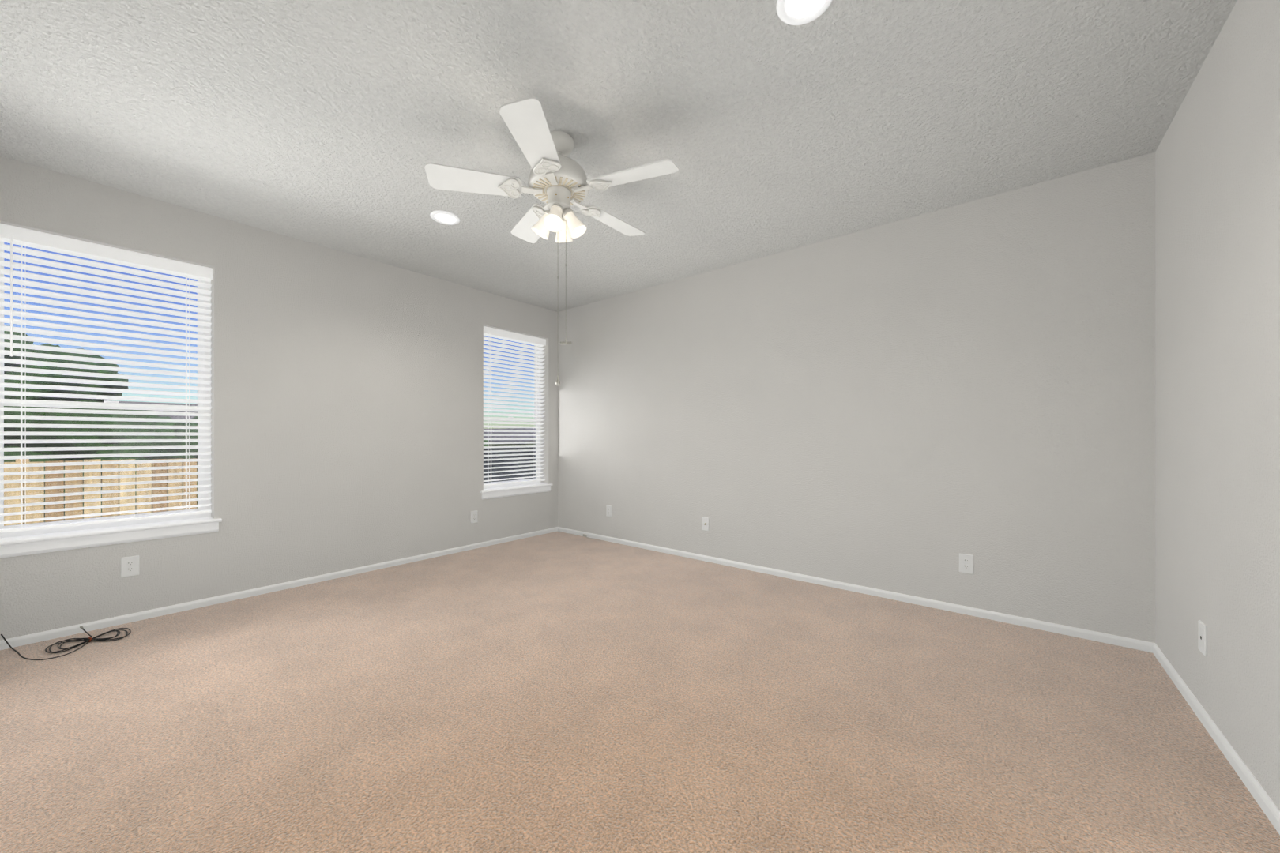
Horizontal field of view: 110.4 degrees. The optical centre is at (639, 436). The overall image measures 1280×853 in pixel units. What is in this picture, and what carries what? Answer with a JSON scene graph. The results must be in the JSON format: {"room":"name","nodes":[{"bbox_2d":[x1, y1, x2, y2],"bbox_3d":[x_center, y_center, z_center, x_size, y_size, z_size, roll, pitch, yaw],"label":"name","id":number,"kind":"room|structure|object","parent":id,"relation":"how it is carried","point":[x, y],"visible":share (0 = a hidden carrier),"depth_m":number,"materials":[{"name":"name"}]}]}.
{"room":"empty bedroom","nodes":[
{"label":"empty bedroom","id":0,"kind":"room"},
{"bbox_2d":[0,155,557,640],"bbox_3d":[-2.367,-0.186,4.075,0.200,2.740,4.400,0,0,39],"label":"wall","id":1,"kind":"structure","parent":0,"point":[346,410],"depth_m":3.53,"materials":[{"name":"paint"}]},
{"bbox_2d":[0,241,210,538],"bbox_3d":[-3.422,-0.296,2.877,0.056,1.800,0.930,0,0,39],"label":"window","id":2,"kind":"structure","parent":1,"relation":"in","point":[19,533],"depth_m":2.88,"materials":[{"name":"white plastic"}]},
{"bbox_2d":[0,223,212,533],"bbox_3d":[-3.352,-0.326,2.820,0.083,1.739,0.926,0,0,39],"label":"window blinds","id":3,"kind":"object","parent":2,"relation":"attached to","point":[16,235],"visible":0.96,"depth_m":2.79,"materials":[{"name":"white plastic"}]},
{"bbox_2d":[0,516,222,558],"bbox_3d":[-3.341,0.630,2.810,0.186,0.092,1.000,0,0,39],"label":"window sill","id":4,"kind":"structure","parent":1,"relation":"attached to","point":[25,545],"depth_m":2.74,"materials":[{"name":"white"}]},
{"bbox_2d":[120,555,139,577],"bbox_3d":[-3.245,0.829,2.830,0.008,0.126,0.078,0,0,39],"label":"electrical outlet","id":5,"kind":"object","parent":1,"relation":"attached to","point":[129,566],"visible":1,"depth_m":2.83,"materials":[{"name":"white plastic"}]},
{"bbox_2d":[0,527,556,650],"bbox_3d":[-2.347,1.158,3.929,0.014,0.052,4.140,0,0,39],"label":"baseboard","id":6,"kind":"structure","parent":1,"relation":"attached to","point":[43,636],"depth_m":3.18,"materials":[{"name":"white wood"}]},
{"bbox_2d":[470,510,478,523],"bbox_3d":[-1.743,0.849,4.676,0.008,0.126,0.078,0,0,39],"label":"electrical outlet","id":7,"kind":"object","parent":1,"relation":"attached to","point":[474,517],"visible":1,"depth_m":4.67,"materials":[{"name":"white plastic"}]},
{"bbox_2d":[483,336,540,489],"bbox_3d":[-1.525,-0.296,5.207,0.056,1.800,0.880,0,0,39],"label":"window","id":8,"kind":"structure","parent":1,"relation":"in","point":[519,480],"depth_m":5.33,"materials":[{"name":"clear glass"}]},
{"bbox_2d":[483,326,545,486],"bbox_3d":[-1.455,-0.326,5.150,0.083,1.739,0.876,0,0,39],"label":"window blinds","id":9,"kind":"object","parent":8,"relation":"attached to","point":[510,336],"visible":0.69,"depth_m":5.15,"materials":[{"name":"white plastic"}]},
{"bbox_2d":[480,483,552,499],"bbox_3d":[-1.444,0.630,5.141,0.186,0.092,0.950,0,0,39],"label":"window sill","id":10,"kind":"structure","parent":1,"relation":"attached to","point":[500,492],"depth_m":5.06,"materials":[{"name":"white"}]},
{"bbox_2d":[0,0,1237,312],"bbox_3d":[-0.429,-1.616,2.369,5.360,0.120,4.600,0,0,39],"label":"ceiling","id":11,"kind":"structure","parent":0,"point":[336,125],"depth_m":2.12,"materials":[{"name":"white paint"}]},
{"bbox_2d":[429,210,459,225],"bbox_3d":[-1.383,-1.550,3.158,0.196,0.010,0.196,0,0,39],"label":"recessed light","id":12,"kind":"object","parent":11,"relation":"in","point":[446,217],"visible":1,"depth_m":3.15,"materials":[{"name":"white plastic"}]},
{"bbox_2d":[425,97,678,386],"bbox_3d":[-0.398,-0.911,2.372,1.249,1.290,1.197,0,0,39],"label":"ceiling fan","id":13,"kind":"object","parent":11,"relation":"hanging from","point":[559,183],"visible":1,"depth_m":2.24,"materials":[{"name":"white metal"}]},
{"bbox_2d":[776,0,831,25],"bbox_3d":[0.587,-1.550,1.580,0.196,0.010,0.196,0,0,39],"label":"recessed light","id":14,"kind":"object","parent":11,"relation":"in","point":[796,12],"visible":1,"depth_m":1.62,"materials":[{"name":"white plastic"}]},
{"bbox_2d":[0,531,1279,852],"bbox_3d":[-0.429,1.244,2.369,5.360,0.120,4.600,0,0,39],"label":"floor","id":15,"kind":"structure","parent":0,"point":[558,693],"depth_m":1.81,"materials":[{"name":"beige carpet"}]},
{"bbox_2d":[0,625,131,660],"bbox_3d":[-3.245,1.141,2.521,0.380,0.092,0.468,0,0,39],"label":"cable","id":16,"kind":"object","parent":15,"relation":"on","point":[87,640],"depth_m":2.55,"materials":[{"name":"black rubber"}]},
{"bbox_2d":[557,152,1155,643],"bbox_3d":[0.959,-0.186,4.075,4.960,2.740,0.200,0,0,39],"label":"wall","id":17,"kind":"structure","parent":0,"point":[916,405],"depth_m":3.15,"materials":[{"name":"paint"}]},
{"bbox_2d":[606,505,611,517],"bbox_3d":[-0.351,0.842,5.006,0.078,0.126,0.008,0,0,39],"label":"electrical outlet","id":18,"kind":"object","parent":17,"relation":"attached to","point":[608,510],"visible":1,"depth_m":5.00,"materials":[{"name":"white plastic"}]},
{"bbox_2d":[701,516,708,530],"bbox_3d":[0.617,0.832,4.213,0.078,0.126,0.017,0,0,39],"label":"outlet","id":19,"kind":"object","parent":17,"relation":"attached to","point":[705,524],"visible":1,"depth_m":4.21,"materials":[{"name":"white plastic"}]},
{"bbox_2d":[556,527,1147,651],"bbox_3d":[0.892,1.158,3.992,4.960,0.052,0.014,0,0,39],"label":"baseboard","id":20,"kind":"structure","parent":17,"relation":"attached to","point":[1123,641],"depth_m":3.16,"materials":[{"name":"white wood"}]},
{"bbox_2d":[959,553,973,574],"bbox_3d":[2.169,0.848,2.955,0.078,0.126,0.008,0,0,39],"label":"electrical outlet","id":21,"kind":"object","parent":17,"relation":"attached to","point":[965,563],"visible":1,"depth_m":2.95,"materials":[{"name":"white plastic"}]},
{"bbox_2d":[1155,0,1279,810],"bbox_3d":[1.635,-0.186,0.818,0.200,2.740,4.400,0,0,39],"label":"wall","id":22,"kind":"structure","parent":0,"point":[1217,363],"depth_m":1.67,"materials":[{"name":"paint"}]},
{"bbox_2d":[1197,620,1206,656],"bbox_3d":[2.344,0.841,1.853,0.007,0.126,0.078,0,0,39],"label":"electrical outlet","id":23,"kind":"object","parent":22,"relation":"attached to","point":[1202,637],"visible":0.96,"depth_m":1.84,"materials":[{"name":"white plastic"}]},
{"bbox_2d":[1147,641,1279,835],"bbox_3d":[1.489,1.158,0.808,0.014,0.052,4.140,0,0,39],"label":"baseboard","id":24,"kind":"structure","parent":22,"relation":"attached to","point":[1266,803],"depth_m":1.65,"materials":[{"name":"white wood"}]},
{"label":"outside","id":25,"kind":"structure","parent":0,"visible":0},
{"bbox_3d":[-27.537,2.234,20.691,59.780,0.200,90.000,0,0,39],"label":"lawn","id":26,"kind":"structure","parent":25,"visible":0},
{"bbox_2d":[3,325,128,440],"bbox_3d":[-17.054,-0.321,11.239,5.450,4.926,5.405,0,0,39],"label":"tree","id":27,"kind":"object","parent":26,"relation":"on","point":[36,382],"depth_m":11.29,"materials":[{"name":"green plant"}]},
{"bbox_2d":[3,458,197,526],"bbox_3d":[-9.506,1.198,2.535,0.149,1.870,16.690,0,0,39],"label":"fence","id":28,"kind":"object","parent":26,"relation":"on","point":[85,489],"depth_m":5.61,"materials":[{"name":"brown wood"}]},
{"bbox_2d":[3,399,197,521],"bbox_3d":[-13.854,0.718,14.397,3.146,3.822,9.199,0,0,21],"label":"hedge","id":29,"kind":"object","parent":26,"relation":"on","point":[82,430],"depth_m":11.32,"materials":[{"name":"green plant"}]},
{"bbox_2d":[100,400,197,419],"bbox_3d":[-20.363,0.298,22.202,9.800,3.670,11.400,0,0,39],"label":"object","id":30,"kind":"object","parent":26,"relation":"on","point":[183,417],"depth_m":19.55,"materials":[{"name":"brick"}]},
{"bbox_2d":[483,440,493,449],"bbox_3d":[-7.420,0.925,17.547,2.641,2.457,3.258,0,0,39],"label":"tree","id":31,"kind":"object","parent":26,"relation":"on","point":[486,445],"depth_m":17.84,"materials":[{"name":"green plant"}]},
{"bbox_2d":[483,447,535,482],"bbox_3d":[-0.663,1.183,13.402,0.149,1.900,11.470,0,0,39],"label":"fence","id":32,"kind":"object","parent":26,"relation":"on","point":[507,464],"depth_m":10.36,"materials":[{"name":"wood"}]},
{"bbox_2d":[483,428,535,448],"bbox_3d":[-7.626,0.748,33.496,15.300,2.770,13.800,0,0,39],"label":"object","id":33,"kind":"object","parent":26,"relation":"on","point":[510,437],"depth_m":26.76,"materials":[{"name":"beige"}]}
]}

